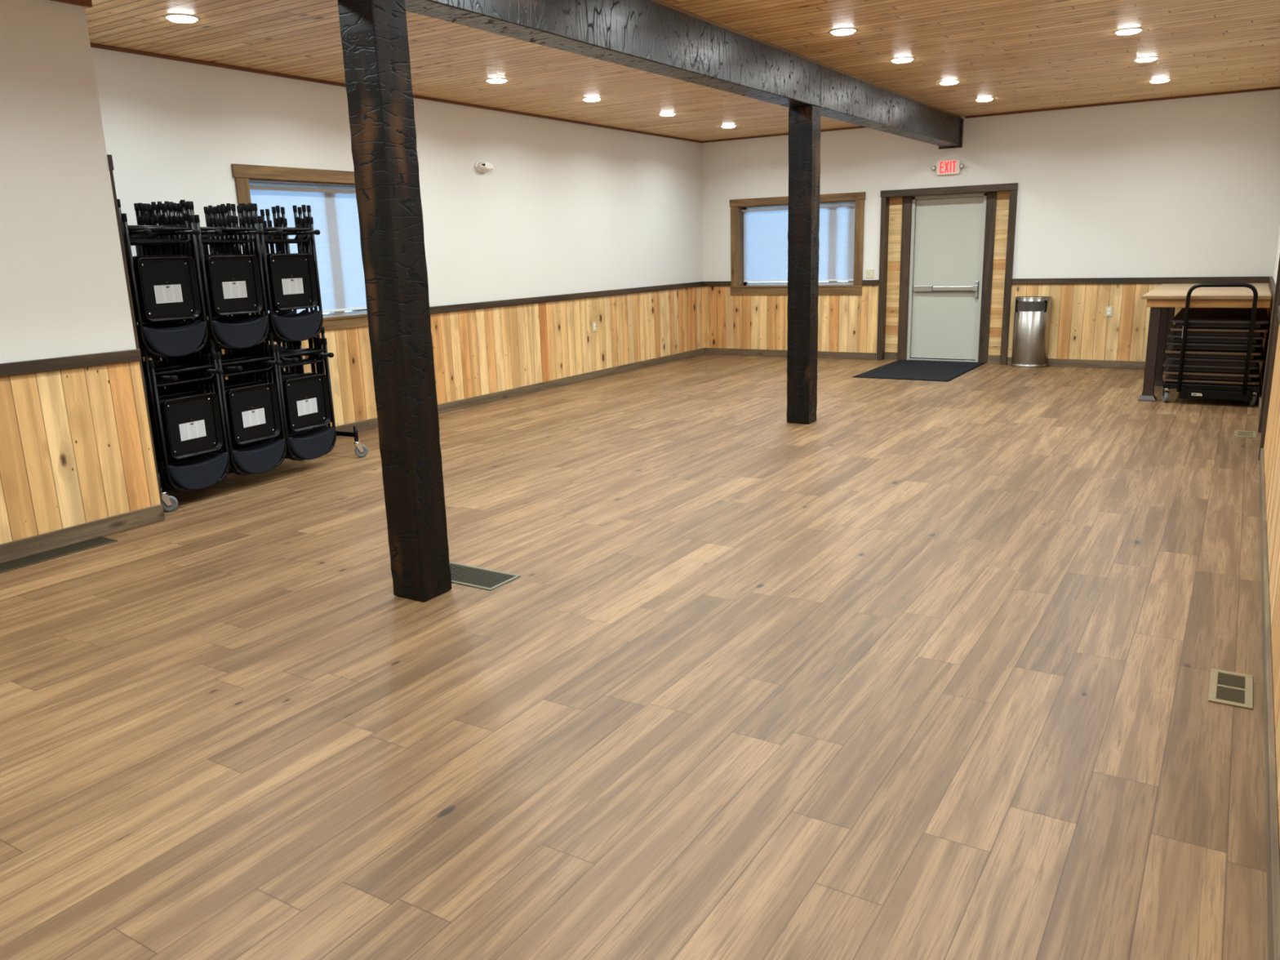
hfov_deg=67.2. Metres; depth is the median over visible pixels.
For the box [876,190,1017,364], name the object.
trim
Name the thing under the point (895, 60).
diffuser
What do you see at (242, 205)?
folding chair
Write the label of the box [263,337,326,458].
folding chair
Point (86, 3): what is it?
trim
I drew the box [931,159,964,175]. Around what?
exit sign
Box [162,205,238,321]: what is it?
folding chair
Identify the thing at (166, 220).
folding chair
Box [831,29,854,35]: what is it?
diffuser
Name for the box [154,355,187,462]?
folding chair
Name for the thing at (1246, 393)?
cart
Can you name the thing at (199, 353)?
folding chair
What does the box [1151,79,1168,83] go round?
diffuser
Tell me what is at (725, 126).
diffuser
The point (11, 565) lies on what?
floor vent
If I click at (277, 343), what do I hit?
folding chair
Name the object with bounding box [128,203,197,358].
folding chair
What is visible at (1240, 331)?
folding table
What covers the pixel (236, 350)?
folding chair
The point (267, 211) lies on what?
folding chair
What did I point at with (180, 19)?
diffuser
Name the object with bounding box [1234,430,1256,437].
floor vent
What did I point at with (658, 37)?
ceiling beam
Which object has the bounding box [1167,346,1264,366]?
folding table
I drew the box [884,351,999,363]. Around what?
baseboard
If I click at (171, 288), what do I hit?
folding chair
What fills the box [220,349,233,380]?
folding chair
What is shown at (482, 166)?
detector
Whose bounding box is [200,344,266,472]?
folding chair
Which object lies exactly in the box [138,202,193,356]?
folding chair
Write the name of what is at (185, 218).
folding chair
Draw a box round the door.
[906,192,986,362]
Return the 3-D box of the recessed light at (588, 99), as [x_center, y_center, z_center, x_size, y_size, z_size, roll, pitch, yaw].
[-0.483,-3.829,9.692,0.198,0.018,0.198,7,16,31]
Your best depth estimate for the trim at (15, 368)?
5.48 m
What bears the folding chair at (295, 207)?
hanging from the cart at (170, 503)
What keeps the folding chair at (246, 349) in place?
hanging from the cart at (170, 503)
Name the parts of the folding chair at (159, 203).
frame, backrest, frame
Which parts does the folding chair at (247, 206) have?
seat, frame, backrest, frame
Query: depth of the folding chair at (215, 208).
6.91 m
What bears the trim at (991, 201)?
attached to the wall at (1183, 187)
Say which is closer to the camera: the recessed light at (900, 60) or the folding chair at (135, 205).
the folding chair at (135, 205)
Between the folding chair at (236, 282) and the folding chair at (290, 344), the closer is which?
the folding chair at (236, 282)
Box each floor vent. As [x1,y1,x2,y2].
[0,536,117,573]
[449,561,520,590]
[1208,668,1253,709]
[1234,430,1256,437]
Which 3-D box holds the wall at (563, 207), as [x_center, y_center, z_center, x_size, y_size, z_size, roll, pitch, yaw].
[-1.595,-2.433,10.533,0.262,3.060,10.201,7,16,31]
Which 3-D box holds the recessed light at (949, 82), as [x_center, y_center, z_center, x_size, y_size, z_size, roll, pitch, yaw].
[2.989,-3.842,9.314,0.198,0.018,0.198,7,16,31]
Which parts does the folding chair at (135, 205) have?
frame, frame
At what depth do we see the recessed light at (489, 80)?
8.43 m
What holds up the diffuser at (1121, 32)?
attached to the recessed light at (1131, 30)
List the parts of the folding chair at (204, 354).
seat, frame, backrest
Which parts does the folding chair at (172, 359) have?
frame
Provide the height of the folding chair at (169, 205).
0.980 m
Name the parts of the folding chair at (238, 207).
frame, frame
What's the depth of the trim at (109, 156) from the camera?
5.77 m
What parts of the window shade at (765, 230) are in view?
head rail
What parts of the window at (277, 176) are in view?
casing, head casing, sill, pane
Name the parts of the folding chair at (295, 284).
frame, seat, backrest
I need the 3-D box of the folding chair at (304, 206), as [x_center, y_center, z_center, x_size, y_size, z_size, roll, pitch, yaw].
[-2.596,-1.520,7.073,0.061,0.980,0.526,5,15,27]
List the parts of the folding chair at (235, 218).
frame, backrest, frame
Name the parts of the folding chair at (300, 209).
frame, seat, frame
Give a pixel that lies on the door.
(947, 245)
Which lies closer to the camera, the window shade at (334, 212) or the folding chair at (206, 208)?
the folding chair at (206, 208)
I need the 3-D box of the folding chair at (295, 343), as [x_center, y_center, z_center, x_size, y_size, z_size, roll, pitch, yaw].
[-2.803,-0.659,7.416,0.061,0.980,0.526,5,15,27]
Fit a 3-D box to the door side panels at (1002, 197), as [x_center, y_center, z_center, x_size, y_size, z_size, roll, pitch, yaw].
[4.004,-2.680,12.612,1.548,2.042,0.020,7,16,31]
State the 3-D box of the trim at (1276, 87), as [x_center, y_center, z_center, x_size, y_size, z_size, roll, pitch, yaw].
[3.911,-4.523,12.044,7.143,0.024,0.025,7,16,31]
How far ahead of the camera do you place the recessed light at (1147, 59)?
8.34 m
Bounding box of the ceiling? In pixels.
[84,0,1279,141]
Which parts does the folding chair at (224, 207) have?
frame, frame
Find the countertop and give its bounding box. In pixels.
[1141,283,1271,299]
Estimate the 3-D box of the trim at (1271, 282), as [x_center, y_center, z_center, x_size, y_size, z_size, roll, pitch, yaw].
[2.401,-0.357,3.488,0.030,0.070,17.421,7,16,31]
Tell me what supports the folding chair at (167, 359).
hanging from the cart at (170, 503)
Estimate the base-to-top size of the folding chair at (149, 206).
0.980 m
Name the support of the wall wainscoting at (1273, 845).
attached to the wall at (1272, 441)
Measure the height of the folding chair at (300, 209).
0.980 m
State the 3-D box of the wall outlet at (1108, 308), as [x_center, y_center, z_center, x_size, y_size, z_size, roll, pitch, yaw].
[5.643,-2.029,11.579,0.072,0.116,0.011,7,16,31]
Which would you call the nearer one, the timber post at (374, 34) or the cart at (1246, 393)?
the timber post at (374, 34)
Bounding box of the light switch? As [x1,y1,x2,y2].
[865,269,874,278]
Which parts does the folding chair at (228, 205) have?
frame, backrest, frame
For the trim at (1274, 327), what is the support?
attached to the wall at (1272, 441)
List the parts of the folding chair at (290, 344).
frame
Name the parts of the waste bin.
lid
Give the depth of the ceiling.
7.58 m
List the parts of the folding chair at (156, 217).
frame, backrest, frame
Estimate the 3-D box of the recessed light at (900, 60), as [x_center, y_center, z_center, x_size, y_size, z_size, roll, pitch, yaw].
[2.201,-3.522,8.082,0.198,0.018,0.198,7,16,31]
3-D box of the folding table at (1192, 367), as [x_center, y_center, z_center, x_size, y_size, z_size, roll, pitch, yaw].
[5.784,-1.230,9.727,0.776,0.058,1.836,7,16,31]
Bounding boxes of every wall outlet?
[592,321,596,331]
[1105,306,1112,315]
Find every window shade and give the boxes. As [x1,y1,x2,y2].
[248,185,366,313]
[742,204,855,281]
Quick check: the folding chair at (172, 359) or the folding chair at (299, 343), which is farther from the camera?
the folding chair at (299, 343)
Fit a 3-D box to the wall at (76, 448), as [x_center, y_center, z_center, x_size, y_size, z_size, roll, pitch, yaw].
[-5.763,-0.467,2.876,1.490,3.060,7.870,7,16,31]
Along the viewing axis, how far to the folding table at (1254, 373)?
9.00 m
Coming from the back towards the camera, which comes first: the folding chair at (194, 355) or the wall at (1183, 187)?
the wall at (1183, 187)
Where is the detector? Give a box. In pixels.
[474,160,493,173]
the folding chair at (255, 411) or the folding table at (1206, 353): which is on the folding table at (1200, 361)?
the folding table at (1206, 353)
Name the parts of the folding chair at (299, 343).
frame, backrest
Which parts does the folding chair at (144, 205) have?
frame, frame, backrest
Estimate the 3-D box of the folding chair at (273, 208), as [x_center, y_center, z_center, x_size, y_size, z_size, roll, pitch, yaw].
[-2.875,-1.546,7.216,0.061,0.980,0.526,5,15,27]
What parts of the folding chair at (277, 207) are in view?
frame, backrest, frame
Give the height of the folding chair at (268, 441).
0.980 m
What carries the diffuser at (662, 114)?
attached to the recessed light at (662, 113)
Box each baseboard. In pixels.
[0,504,164,563]
[335,347,705,436]
[704,347,1145,369]
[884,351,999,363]
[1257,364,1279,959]
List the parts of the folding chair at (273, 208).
frame, frame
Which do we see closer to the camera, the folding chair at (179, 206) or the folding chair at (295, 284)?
the folding chair at (179, 206)
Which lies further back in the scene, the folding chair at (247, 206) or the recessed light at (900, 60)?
the recessed light at (900, 60)
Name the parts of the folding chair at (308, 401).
frame, seat, backrest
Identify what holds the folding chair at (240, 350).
hanging from the cart at (170, 503)
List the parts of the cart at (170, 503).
arm, arm, arm, arm, cross rail, arm, arm, arm, frame, arm, arm, arm, arm, arm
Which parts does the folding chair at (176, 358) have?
seat, frame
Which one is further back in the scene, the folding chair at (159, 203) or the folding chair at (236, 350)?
the folding chair at (236, 350)
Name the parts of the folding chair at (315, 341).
frame, seat, backrest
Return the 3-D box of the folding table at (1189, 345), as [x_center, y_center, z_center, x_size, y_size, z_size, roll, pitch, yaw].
[5.792,-1.427,9.674,0.776,0.058,1.836,7,16,31]
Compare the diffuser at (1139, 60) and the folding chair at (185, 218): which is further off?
the diffuser at (1139, 60)
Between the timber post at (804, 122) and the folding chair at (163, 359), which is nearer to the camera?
the folding chair at (163, 359)
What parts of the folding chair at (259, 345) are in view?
frame, backrest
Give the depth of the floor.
3.51 m
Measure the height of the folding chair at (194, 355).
0.980 m
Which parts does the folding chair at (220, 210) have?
frame, frame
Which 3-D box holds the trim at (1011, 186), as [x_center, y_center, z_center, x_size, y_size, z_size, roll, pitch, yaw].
[3.931,-3.695,12.292,1.712,0.086,0.151,7,16,31]
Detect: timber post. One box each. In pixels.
[337,0,451,601]
[786,105,821,423]
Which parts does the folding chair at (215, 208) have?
frame, backrest, frame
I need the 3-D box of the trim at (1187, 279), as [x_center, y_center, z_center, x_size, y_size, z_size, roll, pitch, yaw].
[3.976,-2.572,12.506,7.101,0.070,0.030,7,16,31]
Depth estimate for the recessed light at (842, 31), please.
6.88 m
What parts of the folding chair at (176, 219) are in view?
frame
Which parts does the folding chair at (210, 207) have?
frame, frame, backrest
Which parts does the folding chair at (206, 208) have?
frame, frame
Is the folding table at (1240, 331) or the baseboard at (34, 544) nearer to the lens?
the baseboard at (34, 544)
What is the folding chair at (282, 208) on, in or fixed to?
hanging from the cart at (170, 503)
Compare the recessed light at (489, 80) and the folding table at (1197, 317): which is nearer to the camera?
the recessed light at (489, 80)
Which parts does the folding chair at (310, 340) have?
frame, seat, frame, backrest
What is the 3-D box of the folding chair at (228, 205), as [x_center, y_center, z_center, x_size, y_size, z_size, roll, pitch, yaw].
[-3.002,-1.428,6.712,0.061,0.980,0.526,5,15,27]
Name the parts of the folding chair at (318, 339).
frame, seat, backrest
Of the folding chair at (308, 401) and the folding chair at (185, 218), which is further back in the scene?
the folding chair at (308, 401)
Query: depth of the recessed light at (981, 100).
10.48 m
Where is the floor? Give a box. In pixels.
[0,354,1268,959]
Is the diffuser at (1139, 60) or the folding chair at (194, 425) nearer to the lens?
the folding chair at (194, 425)
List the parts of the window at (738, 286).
sill, head casing, sash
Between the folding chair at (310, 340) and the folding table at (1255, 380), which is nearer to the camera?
the folding chair at (310, 340)
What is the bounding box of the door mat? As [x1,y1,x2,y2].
[852,360,984,382]
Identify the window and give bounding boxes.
[231,164,368,330]
[729,191,865,295]
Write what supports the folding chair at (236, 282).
hanging from the cart at (170, 503)
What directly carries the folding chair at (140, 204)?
hanging from the cart at (170, 503)
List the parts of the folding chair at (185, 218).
seat, frame, backrest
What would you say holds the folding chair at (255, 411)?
hanging from the cart at (170, 503)
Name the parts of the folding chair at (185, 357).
frame, frame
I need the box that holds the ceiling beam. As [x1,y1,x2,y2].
[404,0,963,149]
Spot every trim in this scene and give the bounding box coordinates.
[0,349,141,377]
[50,0,92,8]
[89,42,702,142]
[106,154,164,519]
[429,281,703,314]
[702,86,1279,142]
[703,276,1269,286]
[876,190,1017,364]
[880,182,1017,197]
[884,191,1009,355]
[897,191,996,363]
[1257,254,1279,460]
[1268,276,1279,324]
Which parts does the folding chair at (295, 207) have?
frame, backrest, frame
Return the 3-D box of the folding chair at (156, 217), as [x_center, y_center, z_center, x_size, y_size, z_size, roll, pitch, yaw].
[-3.329,-1.320,6.306,0.061,0.980,0.526,5,15,27]
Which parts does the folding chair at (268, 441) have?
frame, seat, frame, backrest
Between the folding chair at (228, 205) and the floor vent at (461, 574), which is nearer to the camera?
the floor vent at (461, 574)
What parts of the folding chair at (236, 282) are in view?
frame, seat, backrest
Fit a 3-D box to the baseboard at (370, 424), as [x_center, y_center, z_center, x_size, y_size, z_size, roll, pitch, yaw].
[-1.530,-0.938,10.654,0.018,0.095,9.531,7,16,31]
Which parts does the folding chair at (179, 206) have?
frame, seat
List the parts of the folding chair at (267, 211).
frame, frame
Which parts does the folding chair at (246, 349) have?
seat, frame, frame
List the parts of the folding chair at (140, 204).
frame, frame, backrest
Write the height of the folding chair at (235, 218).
0.980 m
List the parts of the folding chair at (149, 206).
frame, frame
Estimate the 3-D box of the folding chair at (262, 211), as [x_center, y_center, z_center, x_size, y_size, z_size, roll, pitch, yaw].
[-2.988,-1.544,7.278,0.061,0.980,0.526,5,15,27]
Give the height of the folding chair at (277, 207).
0.980 m
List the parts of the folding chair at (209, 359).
seat, frame, backrest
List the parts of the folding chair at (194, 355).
frame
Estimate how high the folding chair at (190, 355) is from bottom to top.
0.980 m
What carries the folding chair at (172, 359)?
hanging from the cart at (170, 503)
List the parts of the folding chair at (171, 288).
frame, seat, backrest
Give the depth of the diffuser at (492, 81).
8.44 m
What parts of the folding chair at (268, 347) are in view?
frame, seat, backrest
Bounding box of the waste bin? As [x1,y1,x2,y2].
[1010,296,1052,368]
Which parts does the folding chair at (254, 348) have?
frame, frame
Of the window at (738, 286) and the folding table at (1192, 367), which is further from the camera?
the window at (738, 286)
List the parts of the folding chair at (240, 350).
frame, seat, frame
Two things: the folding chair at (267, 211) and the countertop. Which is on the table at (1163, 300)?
the countertop
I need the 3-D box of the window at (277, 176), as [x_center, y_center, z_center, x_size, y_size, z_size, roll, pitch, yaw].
[-2.799,-2.044,8.597,0.265,1.370,1.898,7,16,31]
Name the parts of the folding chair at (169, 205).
frame, backrest, frame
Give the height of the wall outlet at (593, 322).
0.116 m
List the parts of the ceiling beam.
trim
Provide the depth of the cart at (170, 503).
6.68 m
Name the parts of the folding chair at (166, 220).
frame, backrest, frame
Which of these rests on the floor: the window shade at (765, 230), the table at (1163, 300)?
the table at (1163, 300)
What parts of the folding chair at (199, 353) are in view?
frame, seat, backrest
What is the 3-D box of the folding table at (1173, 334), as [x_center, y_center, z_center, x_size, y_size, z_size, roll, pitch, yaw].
[5.790,-1.492,9.649,0.776,0.058,1.836,7,16,31]
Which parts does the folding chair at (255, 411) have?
frame, seat, backrest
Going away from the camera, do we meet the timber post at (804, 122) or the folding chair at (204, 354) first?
the folding chair at (204, 354)
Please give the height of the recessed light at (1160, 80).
0.018 m
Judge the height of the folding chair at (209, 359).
0.980 m
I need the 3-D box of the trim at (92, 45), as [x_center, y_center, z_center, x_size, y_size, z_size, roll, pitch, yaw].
[-1.627,-3.854,9.953,0.025,0.024,9.581,7,16,31]
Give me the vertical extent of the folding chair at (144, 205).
0.980 m
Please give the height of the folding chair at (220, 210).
0.980 m
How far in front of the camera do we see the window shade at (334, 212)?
8.68 m
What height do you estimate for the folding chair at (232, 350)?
0.980 m
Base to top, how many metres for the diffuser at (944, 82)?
0.018 m
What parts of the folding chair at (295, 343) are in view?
frame, frame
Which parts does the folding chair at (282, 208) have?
frame, frame, backrest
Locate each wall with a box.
[0,0,160,544]
[90,47,704,426]
[701,88,1279,364]
[1260,218,1279,843]
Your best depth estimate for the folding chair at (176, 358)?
6.67 m
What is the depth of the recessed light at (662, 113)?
10.88 m
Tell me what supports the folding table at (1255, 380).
on the cart at (1246, 393)
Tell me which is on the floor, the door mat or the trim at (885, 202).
the door mat
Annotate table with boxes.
[1137,283,1271,401]
[1162,353,1257,373]
[1163,362,1259,381]
[1164,345,1261,359]
[1164,370,1259,385]
[1166,337,1262,351]
[1167,330,1264,343]
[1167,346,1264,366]
[1170,307,1268,328]
[1170,322,1267,336]
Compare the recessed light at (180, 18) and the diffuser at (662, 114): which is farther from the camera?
the diffuser at (662, 114)
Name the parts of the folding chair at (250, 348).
seat, frame, frame, backrest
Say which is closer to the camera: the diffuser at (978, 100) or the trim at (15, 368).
the trim at (15, 368)
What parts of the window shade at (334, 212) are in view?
head rail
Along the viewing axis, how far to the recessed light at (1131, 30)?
7.17 m
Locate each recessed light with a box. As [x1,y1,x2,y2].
[164,13,199,22]
[485,78,507,83]
[582,97,601,101]
[658,112,675,115]
[720,124,736,128]
[829,27,857,35]
[889,57,914,62]
[937,80,959,84]
[974,97,994,102]
[1113,27,1142,35]
[1133,56,1159,62]
[1148,78,1170,83]
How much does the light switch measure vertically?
0.116 m
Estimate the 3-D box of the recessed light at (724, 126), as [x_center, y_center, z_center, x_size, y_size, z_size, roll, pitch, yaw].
[1.123,-4.481,12.204,0.198,0.018,0.198,7,16,31]
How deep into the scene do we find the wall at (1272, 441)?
4.63 m
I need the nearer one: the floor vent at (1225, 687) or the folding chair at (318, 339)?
the floor vent at (1225, 687)
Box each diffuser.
[168,15,195,22]
[488,79,506,83]
[584,97,599,101]
[660,113,674,115]
[722,125,734,128]
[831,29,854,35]
[892,57,911,62]
[940,80,957,84]
[977,98,991,102]
[1116,29,1140,35]
[1135,57,1156,62]
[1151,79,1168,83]
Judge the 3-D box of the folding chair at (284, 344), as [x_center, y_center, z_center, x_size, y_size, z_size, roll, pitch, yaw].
[-2.905,-0.688,7.464,0.061,0.980,0.526,5,15,27]
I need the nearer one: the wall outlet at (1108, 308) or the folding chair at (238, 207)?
the folding chair at (238, 207)
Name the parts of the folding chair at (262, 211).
frame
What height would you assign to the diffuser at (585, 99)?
0.018 m
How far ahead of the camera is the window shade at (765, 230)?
13.69 m
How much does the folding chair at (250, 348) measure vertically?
0.980 m
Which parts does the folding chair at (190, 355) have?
backrest, frame, frame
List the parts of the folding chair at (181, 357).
seat, frame, frame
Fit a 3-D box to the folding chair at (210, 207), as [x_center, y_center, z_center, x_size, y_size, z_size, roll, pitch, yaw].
[-3.170,-1.437,6.797,0.061,0.980,0.526,5,15,27]
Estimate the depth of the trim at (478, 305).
11.25 m
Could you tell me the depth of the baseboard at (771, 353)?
13.27 m
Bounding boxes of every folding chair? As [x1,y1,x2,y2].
[116,199,208,357]
[128,200,201,355]
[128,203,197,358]
[132,201,178,328]
[133,203,146,324]
[137,202,153,326]
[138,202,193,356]
[139,340,223,492]
[142,203,162,326]
[142,204,159,255]
[142,339,230,492]
[143,206,218,319]
[143,340,220,491]
[145,201,169,327]
[146,203,226,320]
[153,357,170,390]
[154,350,215,487]
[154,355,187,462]
[154,356,183,394]
[154,357,174,391]
[155,204,235,320]
[155,352,202,490]
[158,353,199,462]
[161,203,182,328]
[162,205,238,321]
[164,200,244,322]
[167,203,188,328]
[167,356,178,391]
[168,201,249,322]
[169,355,192,462]
[176,203,254,349]
[179,200,259,339]
[183,348,246,444]
[185,202,263,349]
[190,201,269,348]
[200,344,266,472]
[200,345,262,473]
[202,337,276,471]
[207,337,280,475]
[208,208,276,314]
[211,332,286,475]
[213,206,231,321]
[213,208,280,314]
[216,204,284,315]
[220,204,292,315]
[220,348,237,382]
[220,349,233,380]
[221,346,256,448]
[221,347,252,448]
[224,342,284,379]
[226,206,297,341]
[233,348,242,380]
[238,203,308,317]
[243,341,300,434]
[245,207,313,342]
[247,203,317,340]
[253,203,323,341]
[256,337,319,458]
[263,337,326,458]
[266,330,330,460]
[268,342,295,432]
[270,326,336,461]
[278,342,289,373]
[281,341,311,435]
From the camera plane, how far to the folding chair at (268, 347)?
6.95 m
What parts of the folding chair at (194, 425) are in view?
frame, seat, backrest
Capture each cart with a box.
[128,228,368,511]
[1161,283,1258,406]
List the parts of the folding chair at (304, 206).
frame, seat, frame, backrest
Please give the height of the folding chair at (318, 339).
0.980 m
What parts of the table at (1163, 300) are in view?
leg, leg, leg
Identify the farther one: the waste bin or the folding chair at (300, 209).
the waste bin
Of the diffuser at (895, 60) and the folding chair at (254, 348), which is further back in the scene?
the diffuser at (895, 60)
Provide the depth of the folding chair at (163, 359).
6.75 m
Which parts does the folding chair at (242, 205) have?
seat, frame, frame, backrest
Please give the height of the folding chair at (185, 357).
0.980 m

